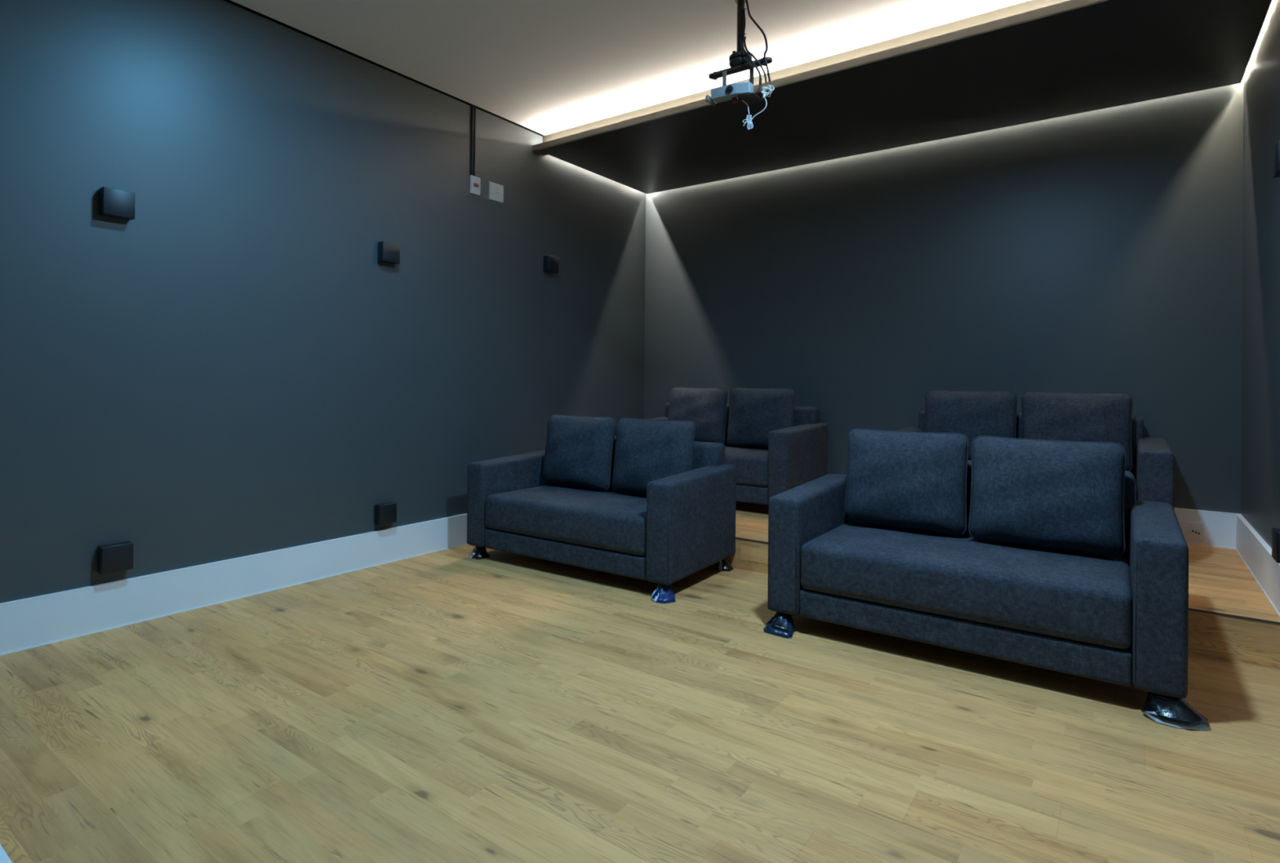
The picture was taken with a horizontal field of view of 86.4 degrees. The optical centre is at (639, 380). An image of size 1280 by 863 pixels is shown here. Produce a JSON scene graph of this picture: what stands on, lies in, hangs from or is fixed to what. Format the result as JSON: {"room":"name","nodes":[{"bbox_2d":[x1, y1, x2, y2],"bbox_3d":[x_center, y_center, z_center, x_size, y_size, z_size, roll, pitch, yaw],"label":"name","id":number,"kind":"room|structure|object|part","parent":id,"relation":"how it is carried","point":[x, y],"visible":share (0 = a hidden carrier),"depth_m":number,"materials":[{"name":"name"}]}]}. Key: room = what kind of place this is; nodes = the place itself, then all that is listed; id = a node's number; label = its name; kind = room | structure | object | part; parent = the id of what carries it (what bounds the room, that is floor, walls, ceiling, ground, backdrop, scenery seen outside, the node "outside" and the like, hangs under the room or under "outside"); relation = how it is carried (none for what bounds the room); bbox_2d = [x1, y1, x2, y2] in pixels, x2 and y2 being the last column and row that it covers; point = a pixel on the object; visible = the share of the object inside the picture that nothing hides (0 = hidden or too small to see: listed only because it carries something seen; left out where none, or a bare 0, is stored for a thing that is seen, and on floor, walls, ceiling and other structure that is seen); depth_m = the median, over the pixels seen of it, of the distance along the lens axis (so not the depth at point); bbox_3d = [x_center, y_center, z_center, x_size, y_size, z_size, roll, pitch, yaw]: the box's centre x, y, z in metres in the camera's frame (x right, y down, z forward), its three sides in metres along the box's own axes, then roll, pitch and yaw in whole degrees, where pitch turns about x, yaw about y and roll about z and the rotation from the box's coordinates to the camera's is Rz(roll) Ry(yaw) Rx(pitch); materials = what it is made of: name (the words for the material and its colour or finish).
{"room":"home theater","nodes":[
{"label":"home theater","id":0,"kind":"room"},
{"bbox_2d":[0,844,12,862],"bbox_3d":[-1.881,0.957,1.445,1.830,0.060,0.572,0,0,36],"label":"trim","id":1,"kind":"structure","parent":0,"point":[4,858],"depth_m":1.33,"materials":[{"name":"white paint"}]},
{"bbox_2d":[0,0,645,603],"bbox_3d":[-1.746,-0.398,3.321,0.120,2.780,6.202,0,0,36],"label":"wall","id":2,"kind":"structure","parent":0,"point":[231,367],"depth_m":3.15,"materials":[{"name":"grey paint"}]},
{"bbox_2d":[97,541,133,574],"bbox_3d":[-2.086,0.705,2.708,0.055,0.105,0.105,0,0,36],"label":"wall fixture","id":3,"kind":"object","parent":2,"relation":"attached to","point":[117,557],"visible":1,"depth_m":2.69,"materials":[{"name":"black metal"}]},
{"bbox_2d":[98,186,135,220],"bbox_3d":[-2.077,-0.700,2.705,0.055,0.105,0.105,0,0,36],"label":"wall fixture","id":4,"kind":"object","parent":2,"relation":"attached to","point":[113,202],"visible":1,"depth_m":2.68,"materials":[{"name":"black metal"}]},
{"bbox_2d":[0,513,466,655],"bbox_3d":[-2.099,0.897,2.719,0.023,0.183,4.590,0,0,36],"label":"baseboard","id":5,"kind":"structure","parent":2,"relation":"attached to","point":[32,622],"depth_m":2.97,"materials":[{"name":"white paint"}]},
{"bbox_2d":[222,0,543,136],"bbox_3d":[-2.039,-1.716,2.780,0.018,0.035,4.722,0,0,36],"label":"trim","id":6,"kind":"structure","parent":2,"relation":"attached to","point":[227,1],"depth_m":3.61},
{"bbox_2d":[374,502,396,524],"bbox_3d":[-1.381,0.723,3.692,0.055,0.105,0.105,0,0,36],"label":"wall fixture","id":7,"kind":"object","parent":2,"relation":"attached to","point":[384,513],"visible":1,"depth_m":3.66,"materials":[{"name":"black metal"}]},
{"bbox_2d":[377,240,399,264],"bbox_3d":[-1.365,-0.691,3.700,0.055,0.105,0.105,0,0,36],"label":"wall fixture","id":8,"kind":"object","parent":2,"relation":"attached to","point":[388,252],"visible":1,"depth_m":3.67,"materials":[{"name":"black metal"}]},
{"bbox_2d":[471,104,473,175],"bbox_3d":[-1.032,-1.481,4.191,0.012,0.440,0.012,1,0,-32],"label":"cable","id":9,"kind":"object","parent":2,"relation":"attached to","point":[472,115],"visible":1,"depth_m":4.18,"materials":[{"name":"black plastic"}]},
{"bbox_2d":[473,105,475,176],"bbox_3d":[-1.020,-1.481,4.207,0.012,0.440,0.012,1,0,-32],"label":"cable","id":10,"kind":"object","parent":2,"relation":"attached to","point":[474,132],"visible":1,"depth_m":4.20,"materials":[{"name":"black plastic"}]},
{"bbox_2d":[470,174,480,195],"bbox_3d":[-1.017,-1.206,4.215,0.015,0.110,0.076,0,0,36],"label":"switch plate","id":11,"kind":"object","parent":2,"relation":"attached to","point":[475,182],"visible":1,"depth_m":4.21,"materials":[{"name":"white plastic"}]},
{"bbox_2d":[488,181,503,203],"bbox_3d":[-0.918,-1.202,4.356,0.012,0.111,0.117,0,0,36],"label":"light switch","id":12,"kind":"object","parent":2,"relation":"attached to","point":[495,190],"visible":1,"depth_m":4.35,"materials":[{"name":"white plastic"}]},
{"bbox_2d":[543,255,559,272],"bbox_3d":[-0.620,-0.806,4.740,0.055,0.105,0.105,0,0,36],"label":"wall fixture","id":13,"kind":"object","parent":2,"relation":"attached to","point":[551,264],"visible":1,"depth_m":4.71,"materials":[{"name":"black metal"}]},
{"bbox_3d":[-0.598,-0.806,4.724,0.002,0.103,0.103,0,0,36],"label":"panel","id":14,"kind":"part","parent":13,"relation":"part of","materials":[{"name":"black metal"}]},
{"bbox_2d":[230,0,1030,135],"bbox_3d":[-0.500,-1.708,1.690,3.755,0.030,4.742,0,0,36],"label":"ceiling","id":15,"kind":"structure","parent":0,"point":[544,67],"depth_m":3.36,"materials":[{"name":"white paint"}]},
{"bbox_2d":[705,0,772,106],"bbox_3d":[0.433,-1.447,3.001,0.314,0.468,0.136,0,0,29],"label":"mount","id":16,"kind":"object","parent":15,"relation":"attached to","point":[739,62],"visible":0.88,"depth_m":3.00,"materials":[{"name":"black metal"}]},
{"bbox_2d":[711,81,754,104],"bbox_3d":[0.400,-1.247,2.965,0.186,0.076,0.066,0,0,38],"label":"projector","id":17,"kind":"object","parent":16,"relation":"attached to","point":[728,92],"visible":1,"depth_m":2.95,"materials":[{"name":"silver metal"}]},
{"bbox_2d":[737,83,748,91],"bbox_3d":[0.441,-1.252,2.912,0.047,0.033,0.002,0,0,22],"label":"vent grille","id":18,"kind":"object","parent":17,"relation":"attached to","point":[741,86],"depth_m":2.91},
{"bbox_2d":[739,8,761,92],"bbox_3d":[0.470,-1.434,2.950,0.110,0.385,0.056,0,0,36],"label":"cable","id":19,"kind":"object","parent":16,"relation":"attached to","point":[743,10],"visible":0.98,"depth_m":2.94,"materials":[{"name":"black rubber"}]},
{"bbox_2d":[743,36,766,82],"bbox_3d":[0.488,-1.386,2.924,0.105,0.220,0.052,0,0,31],"label":"cable","id":20,"kind":"object","parent":16,"relation":"attached to","point":[744,38],"visible":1,"depth_m":2.91,"materials":[{"name":"black rubber"}]},
{"bbox_2d":[745,0,770,82],"bbox_3d":[0.499,-1.477,2.938,0.128,0.404,0.045,0,0,38],"label":"power cable","id":21,"kind":"object","parent":16,"relation":"attached to","point":[746,1],"visible":1,"depth_m":2.92,"materials":[{"name":"black rubber"}]},
{"bbox_2d":[742,84,774,129],"bbox_3d":[0.512,-1.174,2.937,0.148,0.173,0.030,0,0,32],"label":"cable","id":22,"kind":"object","parent":16,"relation":"hanging from","point":[769,89],"visible":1,"depth_m":2.92,"materials":[{"name":"plastic"}]},
{"bbox_2d":[0,543,1279,862],"bbox_3d":[-0.176,1.054,2.184,4.013,0.100,6.202,0,0,36],"label":"floor","id":23,"kind":"structure","parent":0,"point":[447,705],"depth_m":1.91,"materials":[{"name":"brown wood"}]},
{"bbox_2d":[466,435,736,603],"bbox_3d":[-0.231,0.671,3.737,1.373,0.672,0.739,0,0,34],"label":"sofa","id":24,"kind":"object","parent":23,"relation":"on","point":[684,525],"visible":0.93,"depth_m":3.46,"materials":[{"name":"blue fabric"}]},
{"bbox_3d":[-0.732,0.688,4.099,0.139,0.490,0.700,0,0,34],"label":"armrest","id":25,"kind":"part","parent":24,"relation":"part of","materials":[{"name":"blue fabric"}]},
{"bbox_3d":[-0.270,0.882,3.701,1.077,0.108,0.540,0,0,34],"label":"rail","id":26,"kind":"part","parent":24,"relation":"part of","materials":[{"name":"blue fabric"}]},
{"bbox_2d":[485,484,646,555],"bbox_3d":[-0.269,0.730,3.701,1.077,0.195,0.561,0,0,34],"label":"seat cushion","id":27,"kind":"object","parent":24,"relation":"on","point":[611,522],"depth_m":3.51,"materials":[{"name":"blue fabric"}]},
{"bbox_2d":[542,413,615,490],"bbox_3d":[-0.365,0.419,4.015,0.509,0.421,0.174,0,0,33],"label":"cushion","id":28,"kind":"object","parent":24,"relation":"on","point":[579,450],"visible":1,"depth_m":3.93,"materials":[{"name":"blue fabric"}]},
{"bbox_3d":[-0.049,0.637,3.983,1.173,0.600,0.125,0,0,34],"label":"backrest","id":29,"kind":"part","parent":24,"relation":"part of","materials":[{"name":"blue fabric"}]},
{"bbox_2d":[611,417,695,495],"bbox_3d":[0.066,0.422,3.718,0.517,0.419,0.174,0,0,33],"label":"cushion","id":30,"kind":"object","parent":24,"relation":"on","point":[646,451],"visible":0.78,"depth_m":3.66,"materials":[{"name":"blue fabric"}]},
{"bbox_3d":[0.273,0.695,3.421,0.139,0.490,0.700,0,0,34],"label":"armrest","id":31,"kind":"part","parent":24,"relation":"part of","materials":[{"name":"blue fabric"}]},
{"bbox_2d":[763,459,1212,729],"bbox_3d":[1.273,0.681,2.643,1.404,0.672,0.760,0,0,35],"label":"sofa","id":32,"kind":"object","parent":23,"relation":"on","point":[1122,620],"visible":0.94,"depth_m":2.36,"materials":[{"name":"navy grey upholstery"},{"name":"polished chrome metal"}]},
{"bbox_3d":[0.771,0.699,3.028,0.139,0.490,0.700,0,0,35],"label":"armrest","id":33,"kind":"part","parent":32,"relation":"part of","materials":[{"name":"blue fabric"}]},
{"bbox_2d":[844,428,968,536],"bbox_3d":[1.136,0.429,2.935,0.507,0.420,0.168,0,0,38],"label":"cushion","id":34,"kind":"object","parent":32,"relation":"on","point":[900,479],"visible":1,"depth_m":2.87,"materials":[{"name":"blue fabric"}]},
{"bbox_3d":[1.226,0.893,2.622,1.077,0.108,0.540,0,0,35],"label":"rail","id":35,"kind":"part","parent":32,"relation":"part of","materials":[{"name":"blue fabric"}]},
{"bbox_2d":[800,522,1132,648],"bbox_3d":[1.227,0.740,2.622,1.077,0.195,0.561,0,0,35],"label":"seat cushion","id":36,"kind":"object","parent":32,"relation":"on","point":[1069,598],"depth_m":2.41,"materials":[{"name":"blue fabric"}]},
{"bbox_3d":[1.439,0.647,2.910,1.089,0.600,0.125,0,0,35],"label":"backrest","id":37,"kind":"part","parent":32,"relation":"part of","materials":[{"name":"blue fabric"}]},
{"bbox_2d":[968,435,1126,557],"bbox_3d":[1.552,0.435,2.618,0.518,0.418,0.174,0,0,33],"label":"cushion","id":38,"kind":"object","parent":32,"relation":"on","point":[1068,495],"visible":1,"depth_m":2.56,"materials":[{"name":"blue fabric"}]},
{"bbox_3d":[1.764,0.706,2.332,0.139,0.490,0.700,0,0,35],"label":"armrest","id":39,"kind":"part","parent":32,"relation":"part of","materials":[{"name":"blue fabric"}]},
{"bbox_2d":[714,501,1279,669],"bbox_3d":[1.161,0.938,4.051,3.773,0.164,1.372,0,0,36],"label":"platform","id":40,"kind":"object","parent":23,"relation":"on","point":[1220,580],"visible":0.17,"depth_m":2.70,"materials":[{"name":"brown wood"}]},
{"bbox_2d":[614,402,827,504],"bbox_3d":[0.557,0.516,4.842,1.351,0.672,0.701,0,0,36],"label":"sofa","id":41,"kind":"object","parent":40,"relation":"on","point":[796,455],"visible":0.37,"depth_m":4.34,"materials":[{"name":"blue fabric"}]},
{"bbox_3d":[0.065,0.533,5.195,0.139,0.490,0.700,0,0,36],"label":"armrest","id":42,"kind":"part","parent":41,"relation":"part of","materials":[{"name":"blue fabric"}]},
{"bbox_2d":[667,386,728,443],"bbox_3d":[0.423,0.264,5.105,0.507,0.419,0.171,0,0,34],"label":"cushion","id":43,"kind":"object","parent":41,"relation":"on","point":[706,407],"visible":0.74,"depth_m":5.00,"materials":[{"name":"blue fabric"}]},
{"bbox_3d":[0.725,0.482,5.075,1.235,0.600,0.125,0,0,36],"label":"backrest","id":44,"kind":"part","parent":41,"relation":"part of","materials":[{"name":"blue fabric"}]},
{"bbox_2d":[724,446,768,487],"bbox_3d":[0.516,0.575,4.785,1.077,0.195,0.561,0,0,36],"label":"seat cushion","id":45,"kind":"object","parent":41,"relation":"on","point":[751,463],"depth_m":4.34,"materials":[{"name":"blue fabric"}]},
{"bbox_3d":[0.515,0.727,4.785,1.077,0.108,0.540,0,0,36],"label":"rail","id":46,"kind":"part","parent":41,"relation":"part of","materials":[{"name":"blue fabric"}]},
{"bbox_2d":[726,386,795,448],"bbox_3d":[0.846,0.265,4.801,0.508,0.424,0.172,0,0,40],"label":"cushion","id":47,"kind":"object","parent":41,"relation":"on","point":[753,412],"visible":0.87,"depth_m":4.74,"materials":[{"name":"blue fabric"}]},
{"bbox_3d":[1.050,0.540,4.489,0.139,0.490,0.700,0,0,36],"label":"armrest","id":48,"kind":"part","parent":41,"relation":"part of","materials":[{"name":"blue fabric"}]},
{"bbox_2d":[896,409,1174,510],"bbox_3d":[2.074,0.527,3.755,1.351,0.672,0.701,0,0,36],"label":"sofa","id":49,"kind":"object","parent":40,"relation":"on","point":[1153,469],"visible":0.16,"depth_m":3.15,"materials":[{"name":"blue fabric"}]},
{"bbox_3d":[1.582,0.544,4.109,0.139,0.490,0.700,0,0,36],"label":"armrest","id":50,"kind":"part","parent":49,"relation":"part of","materials":[{"name":"blue fabric"}]},
{"bbox_2d":[924,389,1017,460],"bbox_3d":[1.938,0.272,4.016,0.502,0.424,0.170,0,0,36],"label":"cushion","id":51,"kind":"object","parent":49,"relation":"on","point":[971,414],"visible":0.61,"depth_m":3.96,"materials":[{"name":"blue fabric"}]},
{"bbox_3d":[2.240,0.493,3.990,1.140,0.600,0.125,0,0,36],"label":"backrest","id":52,"kind":"part","parent":49,"relation":"part of","materials":[{"name":"blue fabric"}]},
{"bbox_2d":[1021,391,1133,471],"bbox_3d":[2.367,0.275,3.711,0.517,0.424,0.172,0,0,38],"label":"cushion","id":53,"kind":"object","parent":49,"relation":"on","point":[1107,417],"visible":0.67,"depth_m":3.65,"materials":[{"name":"blue fabric"}]},
{"bbox_2d":[1134,477,1137,500],"bbox_3d":[2.033,0.585,3.698,1.077,0.195,0.561,0,0,36],"label":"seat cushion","id":54,"kind":"object","parent":49,"relation":"on","point":[1135,478],"depth_m":3.21,"materials":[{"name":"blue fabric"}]},
{"bbox_3d":[2.567,0.551,3.403,0.139,0.490,0.700,0,0,36],"label":"armrest","id":55,"kind":"part","parent":49,"relation":"part of","materials":[{"name":"blue fabric"}]},
{"bbox_2d":[542,0,1069,142],"bbox_3d":[0.867,-1.628,3.614,3.773,0.095,0.020,0,0,36],"label":"ceiling beam","id":56,"kind":"structure","parent":0,"point":[1025,6],"depth_m":3.47,"materials":[{"name":"beige paint"}]},
{"bbox_2d":[537,0,1271,194],"bbox_3d":[1.193,-1.586,4.045,3.712,0.100,1.290,0,0,36],"label":"ceiling","id":57,"kind":"structure","parent":0,"point":[1105,54],"depth_m":3.63,"materials":[{"name":"black paint"}]},
{"bbox_2d":[532,0,1105,155],"bbox_3d":[0.838,-1.563,3.574,3.773,0.037,0.119,0,0,36],"label":"trim","id":58,"kind":"structure","parent":57,"relation":"attached to","point":[1071,4],"depth_m":3.31,"materials":[{"name":"grey paint"}]},
{"bbox_2d":[644,75,1244,513],"bbox_3d":[1.607,-0.365,4.660,3.773,2.780,0.120,0,0,36],"label":"wall","id":59,"kind":"structure","parent":0,"point":[1100,251],"depth_m":4.21,"materials":[{"name":"grey paint"}]},
{"bbox_2d":[1186,521,1204,542],"bbox_3d":[2.934,0.800,3.595,0.070,0.096,0.010,0,0,36],"label":"wall outlet","id":60,"kind":"object","parent":59,"relation":"attached to","point":[1195,531],"visible":1,"depth_m":3.59,"materials":[{"name":"white plastic"}]},
{"bbox_2d":[1174,507,1235,549],"bbox_3d":[1.556,0.769,4.599,3.733,0.183,0.023,0,0,36],"label":"baseboard","id":61,"kind":"structure","parent":59,"relation":"attached to","point":[1220,531],"depth_m":3.56,"materials":[{"name":"white paint"}]},
{"bbox_2d":[735,537,1279,624],"bbox_3d":[0.765,0.852,3.496,3.773,0.005,0.013,0,0,36],"label":"trim","id":62,"kind":"structure","parent":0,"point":[1190,609],"depth_m":2.50,"materials":[{"name":"wood"}]},
{"bbox_2d":[1240,0,1279,548],"bbox_3d":[1.419,-0.375,1.054,0.120,2.780,6.202,0,0,36],"label":"wall","id":63,"kind":"structure","parent":0,"point":[1260,328],"depth_m":3.00,"materials":[{"name":"grey paint"}]},
{"bbox_2d":[1235,513,1279,616],"bbox_3d":[2.688,0.775,2.959,0.023,0.183,1.372,0,0,36],"label":"baseboard","id":64,"kind":"structure","parent":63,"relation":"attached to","point":[1252,548],"depth_m":2.89,"materials":[{"name":"white paint"}]},
{"bbox_2d":[1243,0,1274,80],"bbox_3d":[2.756,-1.552,3.015,0.003,0.006,1.225,0,0,36],"label":"led strip","id":65,"kind":"object","parent":63,"relation":"attached to","point":[1273,0],"visible":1,"depth_m":3.09,"materials":[{"name":"white plastic"}]},
{"bbox_2d":[1271,528,1279,563],"bbox_3d":[2.255,0.580,2.380,0.055,0.105,0.105,0,0,36],"label":"wall fixture","id":66,"kind":"object","parent":63,"relation":"attached to","point":[1275,531],"visible":1,"depth_m":2.38,"materials":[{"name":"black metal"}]},
{"bbox_2d":[1272,140,1279,177],"bbox_3d":[2.284,-0.784,2.408,0.055,0.105,0.105,0,0,36],"label":"wall fixture","id":67,"kind":"object","parent":63,"relation":"attached to","point":[1276,151],"visible":1,"depth_m":2.41,"materials":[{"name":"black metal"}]}
]}

